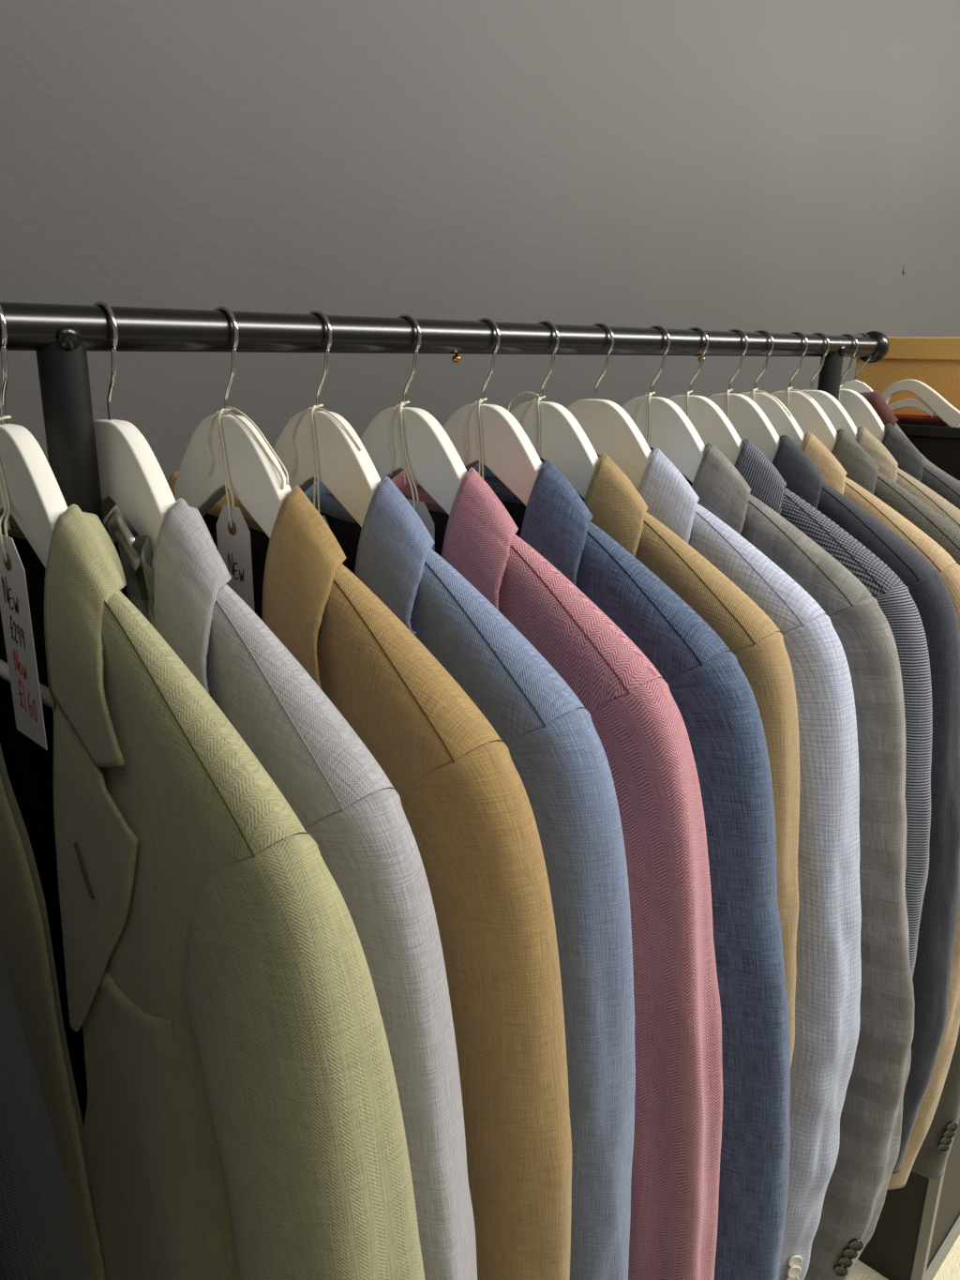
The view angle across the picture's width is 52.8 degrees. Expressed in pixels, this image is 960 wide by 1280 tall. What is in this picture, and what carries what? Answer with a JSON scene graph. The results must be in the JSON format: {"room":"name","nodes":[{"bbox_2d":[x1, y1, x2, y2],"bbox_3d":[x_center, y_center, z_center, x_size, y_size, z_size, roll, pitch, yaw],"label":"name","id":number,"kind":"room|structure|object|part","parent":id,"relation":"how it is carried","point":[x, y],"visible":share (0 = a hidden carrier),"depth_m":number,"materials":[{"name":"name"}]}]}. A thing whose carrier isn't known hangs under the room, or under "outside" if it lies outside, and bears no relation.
{"room":"clothing store","nodes":[
{"label":"clothing store","id":0,"kind":"room"},
{"bbox_2d":[0,0,959,480],"bbox_3d":[0.940,-0.668,2.429,0.100,3.200,8.100,17,23,42],"label":"wall","id":1,"kind":"structure","parent":0,"point":[772,166],"depth_m":1.36,"materials":[{"name":"grey paint"}]},
{"bbox_2d":[847,1234,959,1279],"bbox_3d":[1.899,1.180,1.972,2.658,0.050,8.100,17,23,42],"label":"floor","id":2,"kind":"structure","parent":0,"point":[950,1269],"depth_m":1.82,"materials":[{"name":"beige carpet"}]},
{"bbox_2d":[0,301,888,526],"bbox_3d":[-0.156,0.554,0.959,0.540,1.682,2.110,17,23,42],"label":"clothes rack","id":3,"kind":"object","parent":2,"relation":"on","point":[61,336],"visible":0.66,"depth_m":0.70,"materials":[{"name":"black metal"}]},
{"bbox_2d":[0,305,67,708],"bbox_3d":[-0.294,-0.083,0.612,0.434,0.255,0.014,17,23,42],"label":"wooden hanger","id":4,"kind":"object","parent":3,"relation":"hanging from","point":[37,500],"visible":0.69,"depth_m":0.58,"materials":[{"name":"white paint"}]},
{"bbox_2d":[0,415,47,750],"bbox_3d":[-0.289,-0.035,0.597,0.019,0.199,0.064,-6,18,-22],"label":"price tag","id":5,"kind":"object","parent":4,"relation":"hanging from","point":[14,602],"visible":1,"depth_m":0.59,"materials":[{"name":"white paper"}]},
{"bbox_3d":[-0.295,-0.052,0.621,0.434,0.168,0.014,17,23,42],"label":"hanger arm","id":6,"kind":"part","parent":4,"relation":"part of","materials":[{"name":"white paint"}]},
{"bbox_3d":[-0.275,0.574,0.840,0.028,1.610,0.030,17,23,42],"label":"post","id":7,"kind":"part","parent":3,"relation":"part of","materials":[{"name":"black metal"}]},
{"bbox_2d":[92,301,175,555],"bbox_3d":[-0.246,-0.096,0.658,0.434,0.255,0.014,17,23,42],"label":"wooden hanger","id":8,"kind":"object","parent":3,"relation":"hanging from","point":[131,477],"visible":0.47,"depth_m":0.62,"materials":[{"name":"white paint"}]},
{"bbox_3d":[-0.247,-0.066,0.668,0.434,0.168,0.014,17,23,42],"label":"hanger arm","id":9,"kind":"part","parent":8,"relation":"part of","materials":[{"name":"white paint"}]},
{"bbox_2d":[0,504,425,1279],"bbox_3d":[-0.304,0.353,0.740,0.781,0.931,0.105,17,23,42],"label":"blazer","id":10,"kind":"object","parent":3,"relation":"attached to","point":[189,978],"visible":0.81,"depth_m":0.52,"materials":[{"name":"green fabric"}]},
{"bbox_2d":[174,305,291,538],"bbox_3d":[-0.184,-0.114,0.719,0.434,0.255,0.014,17,23,42],"label":"wooden hanger","id":11,"kind":"object","parent":3,"relation":"hanging from","point":[254,480],"visible":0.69,"depth_m":0.69,"materials":[{"name":"white paint"}]},
{"bbox_3d":[-0.185,-0.083,0.728,0.434,0.168,0.014,17,23,42],"label":"hanger arm","id":12,"kind":"part","parent":11,"relation":"part of","materials":[{"name":"white paint"}]},
{"bbox_2d":[206,406,288,612],"bbox_3d":[-0.169,-0.075,0.706,0.088,0.184,0.019,17,23,42],"label":"price tag","id":13,"kind":"object","parent":11,"relation":"hanging from","point":[233,532],"visible":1,"depth_m":0.70,"materials":[{"name":"white paper"}]},
{"bbox_2d":[166,469,572,1279],"bbox_3d":[-0.194,0.324,0.846,0.712,0.928,0.106,17,23,42],"label":"blazer","id":14,"kind":"object","parent":11,"relation":"hanging from","point":[466,805],"visible":0.19,"depth_m":0.59,"materials":[{"name":"yellow fabric"}]},
{"bbox_2d":[104,497,477,1279],"bbox_3d":[-0.256,0.341,0.787,0.704,0.928,0.107,17,23,42],"label":"blazer","id":15,"kind":"object","parent":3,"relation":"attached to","point":[342,798],"visible":0.23,"depth_m":0.52,"materials":[{"name":"grey fabric"}]},
{"bbox_2d":[273,310,381,527],"bbox_3d":[-0.127,-0.129,0.774,0.434,0.255,0.014,17,23,42],"label":"wooden hanger","id":16,"kind":"object","parent":3,"relation":"hanging from","point":[350,474],"visible":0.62,"depth_m":0.75,"materials":[{"name":"white paint"}]},
{"bbox_2d":[290,404,361,529],"bbox_3d":[-0.122,-0.091,0.772,0.079,0.188,0.019,17,23,42],"label":"string","id":17,"kind":"object","parent":16,"relation":"hanging from","point":[314,407],"visible":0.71,"depth_m":0.76,"materials":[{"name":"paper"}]},
{"bbox_3d":[-0.128,-0.099,0.783,0.434,0.168,0.014,17,23,42],"label":"hanger arm","id":18,"kind":"part","parent":16,"relation":"part of","materials":[{"name":"white paint"}]},
{"bbox_2d":[303,476,635,1279],"bbox_3d":[-0.136,0.308,0.902,0.696,0.928,0.106,17,23,42],"label":"blazer","id":19,"kind":"object","parent":16,"relation":"hanging from","point":[553,743],"visible":0.16,"depth_m":0.65,"materials":[{"name":"fabric"}]},
{"bbox_2d":[360,314,467,514],"bbox_3d":[-0.064,-0.147,0.835,0.434,0.255,0.015,16,23,41],"label":"wooden hanger","id":20,"kind":"object","parent":3,"relation":"hanging from","point":[434,461],"visible":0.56,"depth_m":0.81,"materials":[{"name":"white paint"}]},
{"bbox_2d":[389,401,435,551],"bbox_3d":[-0.055,-0.107,0.827,0.016,0.188,0.059,-12,21,-36],"label":"price tag","id":21,"kind":"object","parent":20,"relation":"hanging from","point":[420,507],"visible":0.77,"depth_m":0.81,"materials":[{"name":"paper"}]},
{"bbox_3d":[-0.064,-0.117,0.844,0.434,0.168,0.014,16,23,41],"label":"hanger arm","id":22,"kind":"part","parent":20,"relation":"part of","materials":[{"name":"white paint"}]},
{"bbox_2d":[391,466,722,1279],"bbox_3d":[-0.073,0.290,0.963,0.728,0.928,0.106,17,23,42],"label":"blazer","id":23,"kind":"object","parent":20,"relation":"hanging from","point":[640,726],"visible":0.17,"depth_m":0.72,"materials":[{"name":"fabric"}]},
{"bbox_3d":[-0.156,-0.227,0.713,0.028,0.028,2.082,17,23,42],"label":"rail","id":24,"kind":"part","parent":3,"relation":"part of","materials":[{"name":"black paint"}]},
{"bbox_2d":[442,317,542,506],"bbox_3d":[0.002,-0.166,0.899,0.434,0.255,0.014,17,23,42],"label":"wooden hanger","id":25,"kind":"object","parent":3,"relation":"hanging from","point":[508,452],"visible":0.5,"depth_m":0.87,"materials":[{"name":"white paint"}]},
{"bbox_2d":[464,398,487,479],"bbox_3d":[0.004,-0.129,0.900,0.051,0.188,0.019,17,23,42],"label":"string","id":26,"kind":"object","parent":25,"relation":"hanging from","point":[480,399],"visible":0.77,"depth_m":0.88,"materials":[{"name":"fabric"}]},
{"bbox_3d":[0.002,-0.135,0.908,0.434,0.168,0.014,17,23,42],"label":"hanger arm","id":27,"kind":"part","parent":25,"relation":"part of","materials":[{"name":"white paint"}]},
{"bbox_2d":[472,459,790,1279],"bbox_3d":[-0.006,0.271,1.028,0.762,0.928,0.106,17,23,42],"label":"blazer","id":28,"kind":"object","parent":25,"relation":"hanging from","point":[715,699],"visible":0.17,"depth_m":0.78,"materials":[{"name":"blue fabric"}]},
{"bbox_2d":[510,320,599,498],"bbox_3d":[0.059,-0.181,0.954,0.015,0.255,0.434,-15,23,-42],"label":"wooden hanger","id":29,"kind":"object","parent":3,"relation":"hanging from","point":[564,442],"visible":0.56,"depth_m":0.92,"materials":[{"name":"white paint"}]},
{"bbox_2d":[507,391,545,455],"bbox_3d":[0.048,-0.150,0.966,0.059,0.191,0.021,17,23,42],"label":"price tag","id":30,"kind":"object","parent":29,"relation":"hanging from","point":[514,398],"visible":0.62,"depth_m":0.94,"materials":[{"name":"fabric"}]},
{"bbox_3d":[0.059,-0.151,0.964,0.014,0.168,0.434,-15,23,-42],"label":"hanger arm","id":31,"kind":"part","parent":29,"relation":"part of","materials":[{"name":"white paint"}]},
{"bbox_2d":[481,453,799,1067],"bbox_3d":[0.050,0.256,1.082,0.654,0.928,0.106,17,23,42],"label":"blazer","id":32,"kind":"object","parent":29,"relation":"hanging from","point":[616,506],"visible":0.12,"depth_m":0.83,"materials":[{"name":"beige fabric"}]},
{"bbox_2d":[539,322,652,490],"bbox_3d":[0.119,-0.198,1.012,0.434,0.255,0.015,16,23,41],"label":"wooden hanger","id":33,"kind":"object","parent":3,"relation":"hanging from","point":[610,430],"visible":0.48,"depth_m":0.98,"materials":[{"name":"white paint"}]},
{"bbox_3d":[0.118,-0.168,1.021,0.434,0.168,0.014,16,23,41],"label":"hanger arm","id":34,"kind":"part","parent":33,"relation":"part of","materials":[{"name":"white paint"}]},
{"bbox_2d":[596,448,861,1279],"bbox_3d":[0.109,0.239,1.139,0.704,0.928,0.107,17,23,42],"label":"blazer","id":35,"kind":"object","parent":33,"relation":"hanging from","point":[828,944],"visible":0.19,"depth_m":0.91,"materials":[{"name":"fabric"}]},
{"bbox_2d":[621,325,706,482],"bbox_3d":[0.188,-0.217,1.079,0.434,0.255,0.014,17,23,42],"label":"wooden hanger","id":36,"kind":"object","parent":3,"relation":"hanging from","point":[671,431],"visible":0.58,"depth_m":1.05,"materials":[{"name":"white paint"}]},
{"bbox_2d":[632,391,655,445],"bbox_3d":[0.183,-0.182,1.085,0.040,0.188,0.021,17,23,42],"label":"price tag","id":37,"kind":"object","parent":36,"relation":"hanging from","point":[650,393],"visible":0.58,"depth_m":1.06,"materials":[{"name":"fabric"}]},
{"bbox_3d":[0.188,-0.187,1.088,0.434,0.168,0.014,17,23,42],"label":"hanger arm","id":38,"kind":"part","parent":36,"relation":"part of","materials":[{"name":"white paint"}]},
{"bbox_2d":[649,442,915,1279],"bbox_3d":[0.180,0.220,1.207,0.758,0.928,0.105,17,23,42],"label":"blazer","id":39,"kind":"object","parent":36,"relation":"hanging from","point":[871,1118],"visible":0.27,"depth_m":0.97,"materials":[{"name":"grey fabric"}]},
{"bbox_2d":[648,327,742,465],"bbox_3d":[0.241,-0.232,1.130,0.434,0.255,0.014,16,22,40],"label":"wooden hanger","id":40,"kind":"object","parent":3,"relation":"hanging from","point":[711,423],"visible":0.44,"depth_m":1.10,"materials":[{"name":"white paint"}]},
{"bbox_2d":[684,390,692,417],"bbox_3d":[0.236,-0.197,1.136,0.040,0.188,0.021,17,23,42],"label":"price tag","id":41,"kind":"object","parent":40,"relation":"hanging from","point":[688,392],"visible":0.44,"depth_m":1.11,"materials":[{"name":"fabric"}]},
{"bbox_3d":[0.241,-0.202,1.139,0.434,0.168,0.014,16,22,40],"label":"hanger arm","id":42,"kind":"part","parent":40,"relation":"part of","materials":[{"name":"white paint"}]},
{"bbox_2d":[734,438,933,976],"bbox_3d":[0.233,0.205,1.258,0.684,0.928,0.106,17,23,42],"label":"blazer","id":43,"kind":"object","parent":40,"relation":"hanging from","point":[767,485],"visible":0.12,"depth_m":1.00,"materials":[{"name":"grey fabric"}]},
{"bbox_2d":[707,328,781,463],"bbox_3d":[0.303,-0.249,1.190,0.434,0.255,0.014,17,23,42],"label":"wooden hanger","id":44,"kind":"object","parent":3,"relation":"hanging from","point":[747,418],"visible":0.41,"depth_m":1.16,"materials":[{"name":"white paint"}]},
{"bbox_2d":[724,389,733,418],"bbox_3d":[0.298,-0.214,1.196,0.040,0.188,0.021,17,23,42],"label":"price tag","id":45,"kind":"object","parent":44,"relation":"hanging from","point":[729,391],"visible":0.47,"depth_m":1.17,"materials":[{"name":"fabric"}]},
{"bbox_3d":[0.302,-0.219,1.199,0.434,0.168,0.014,17,23,42],"label":"hanger arm","id":46,"kind":"part","parent":44,"relation":"part of","materials":[{"name":"white paint"}]},
{"bbox_2d":[772,434,959,1174],"bbox_3d":[0.294,0.158,1.311,0.725,0.868,0.102,17,23,42],"label":"blazer","id":47,"kind":"object","parent":44,"relation":"hanging from","point":[931,978],"visible":0.1,"depth_m":1.09,"materials":[{"name":"fabric"}]},
{"bbox_2d":[739,330,805,449],"bbox_3d":[0.346,-0.261,1.231,0.434,0.255,0.015,16,23,41],"label":"wooden hanger","id":48,"kind":"object","parent":3,"relation":"hanging from","point":[783,423],"visible":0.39,"depth_m":1.19,"materials":[{"name":"white paint"}]},
{"bbox_2d":[751,388,791,416],"bbox_3d":[0.352,-0.222,1.226,0.073,0.188,0.021,17,23,42],"label":"price tag","id":49,"kind":"object","parent":48,"relation":"hanging from","point":[754,390],"visible":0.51,"depth_m":1.20,"materials":[{"name":"fabric"}]},
{"bbox_3d":[0.345,-0.231,1.240,0.434,0.168,0.014,16,23,41],"label":"hanger arm","id":50,"kind":"part","parent":48,"relation":"part of","materials":[{"name":"white paint"}]},
{"bbox_2d":[801,432,959,1189],"bbox_3d":[0.337,0.183,1.362,0.721,0.943,0.104,17,23,42],"label":"blazer","id":51,"kind":"object","parent":48,"relation":"hanging from","point":[834,474],"visible":0.1,"depth_m":1.16,"materials":[{"name":"beige fabric"}]},
{"bbox_2d":[770,331,838,452],"bbox_3d":[0.408,-0.279,1.292,0.015,0.255,0.434,-15,23,-42],"label":"wooden hanger","id":52,"kind":"object","parent":3,"relation":"hanging from","point":[809,415],"visible":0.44,"depth_m":1.25,"materials":[{"name":"white paint"}]},
{"bbox_2d":[785,386,812,409],"bbox_3d":[0.408,-0.242,1.293,0.054,0.188,0.021,17,23,42],"label":"price tag","id":53,"kind":"object","parent":52,"relation":"hanging from","point":[789,388],"visible":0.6,"depth_m":1.27,"materials":[{"name":"fabric"}]},
{"bbox_3d":[0.408,-0.248,1.301,0.014,0.168,0.434,-15,23,-42],"label":"hanger arm","id":54,"kind":"part","parent":52,"relation":"part of","materials":[{"name":"white paint"}]},
{"bbox_2d":[831,428,959,1179],"bbox_3d":[0.399,0.180,1.426,0.731,0.973,0.105,17,23,42],"label":"blazer","id":55,"kind":"object","parent":52,"relation":"hanging from","point":[930,1161],"visible":0.12,"depth_m":1.22,"materials":[{"name":"fabric"}]},
{"bbox_2d":[800,331,858,440],"bbox_3d":[0.451,-0.291,1.333,0.434,0.255,0.014,17,23,42],"label":"wooden hanger","id":56,"kind":"object","parent":3,"relation":"hanging from","point":[832,407],"visible":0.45,"depth_m":1.29,"materials":[{"name":"white paint"}]},
{"bbox_3d":[0.451,-0.260,1.343,0.434,0.168,0.014,17,23,42],"label":"hanger arm","id":57,"kind":"part","parent":56,"relation":"part of","materials":[{"name":"white paint"}]},
{"bbox_3d":[0.479,0.364,1.569,0.028,1.610,0.036,17,23,42],"label":"post","id":58,"kind":"part","parent":3,"relation":"part of","materials":[{"name":"black metal"}]},
{"bbox_2d":[841,332,873,392],"bbox_3d":[0.556,-0.344,1.445,0.364,0.219,0.009,14,21,37],"label":"hanger","id":59,"kind":"object","parent":3,"relation":"hanging from","point":[859,386],"visible":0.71,"depth_m":1.43,"materials":[{"name":"white paint"}]},
{"bbox_3d":[0.556,-0.312,1.455,0.364,0.153,0.008,14,21,37],"label":"hanger arm","id":60,"kind":"part","parent":59,"relation":"part of","materials":[{"name":"white paint"}]},
{"bbox_2d":[839,333,886,442],"bbox_3d":[0.512,-0.308,1.392,0.434,0.255,0.015,16,23,41],"label":"wooden hanger","id":61,"kind":"object","parent":3,"relation":"hanging from","point":[858,408],"visible":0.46,"depth_m":1.35,"materials":[{"name":"white paint"}]},
{"bbox_3d":[0.511,-0.277,1.401,0.434,0.168,0.014,16,23,41],"label":"hanger arm","id":62,"kind":"part","parent":61,"relation":"part of","materials":[{"name":"white paint"}]},
{"bbox_2d":[856,426,959,528],"bbox_3d":[0.442,0.146,1.461,0.709,0.928,0.105,17,23,42],"label":"blazer","id":63,"kind":"object","parent":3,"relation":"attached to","point":[880,454],"visible":0.05,"depth_m":1.25,"materials":[{"name":"beige fabric"}]},
{"bbox_2d":[881,423,959,509],"bbox_3d":[0.502,0.129,1.520,0.704,0.928,0.106,17,23,42],"label":"blazer","id":64,"kind":"object","parent":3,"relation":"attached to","point":[910,460],"visible":0.06,"depth_m":1.31,"materials":[{"name":"grey fabric"}]},
{"bbox_3d":[-0.395,-0.055,0.515,0.434,0.255,0.014,17,23,42],"label":"wooden hanger","id":65,"kind":"object","parent":3,"relation":"hanging from","visible":0},
{"bbox_2d":[0,944,90,1279],"bbox_3d":[-0.404,0.382,0.643,0.716,0.928,0.103,17,23,42],"label":"blazer","id":66,"kind":"object","parent":65,"relation":"hanging from","point":[40,1239],"visible":1,"depth_m":0.37,"materials":[{"name":"black fabric"}]},
{"bbox_2d":[858,423,959,1279],"bbox_3d":[0.797,0.334,1.964,0.651,1.548,0.629,17,23,42],"label":"cabinet","id":67,"kind":"object","parent":2,"relation":"on","point":[918,1226],"visible":0.02,"depth_m":1.75,"materials":[{"name":"black laminate"}]},
{"bbox_2d":[854,337,959,413],"bbox_3d":[0.853,-0.442,1.635,0.280,0.128,0.404,17,23,42],"label":"storage box","id":68,"kind":"object","parent":67,"relation":"on","point":[935,362],"visible":0.5,"depth_m":1.51,"materials":[{"name":"cardboard"}]},
{"bbox_3d":[0.853,-0.487,1.621,0.280,0.034,0.404,17,23,42],"label":"lid","id":69,"kind":"part","parent":68,"relation":"part of","materials":[{"name":"cardboard"}]},
{"bbox_2d":[881,379,959,427],"bbox_3d":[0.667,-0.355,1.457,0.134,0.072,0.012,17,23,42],"label":"hanger","id":70,"kind":"object","parent":67,"relation":"on","point":[930,401],"visible":0.91,"depth_m":1.45,"materials":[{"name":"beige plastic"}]},
{"bbox_2d":[899,420,948,426],"bbox_3d":[0.675,-0.339,1.498,0.115,0.005,0.062,17,23,42],"label":"folder","id":71,"kind":"object","parent":67,"relation":"on","point":[943,424],"visible":0.34,"depth_m":1.46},
{"bbox_2d":[896,417,944,422],"bbox_3d":[0.675,-0.343,1.497,0.103,0.004,0.062,17,23,42],"label":"folder","id":72,"kind":"object","parent":71,"relation":"on","point":[898,418],"visible":0.26,"depth_m":1.46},
{"bbox_2d":[892,411,941,420],"bbox_3d":[0.675,-0.348,1.495,0.095,0.005,0.062,17,23,42],"label":"folder","id":73,"kind":"object","parent":72,"relation":"on","point":[922,415],"visible":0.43,"depth_m":1.47,"materials":[{"name":"paper"}]},
{"bbox_2d":[858,391,959,485],"bbox_3d":[0.552,0.036,1.560,0.546,0.851,0.060,14,21,37],"label":"jacket","id":74,"kind":"object","parent":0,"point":[875,399],"visible":0.12,"depth_m":1.41,"materials":[{"name":"red fabric"}]}
]}

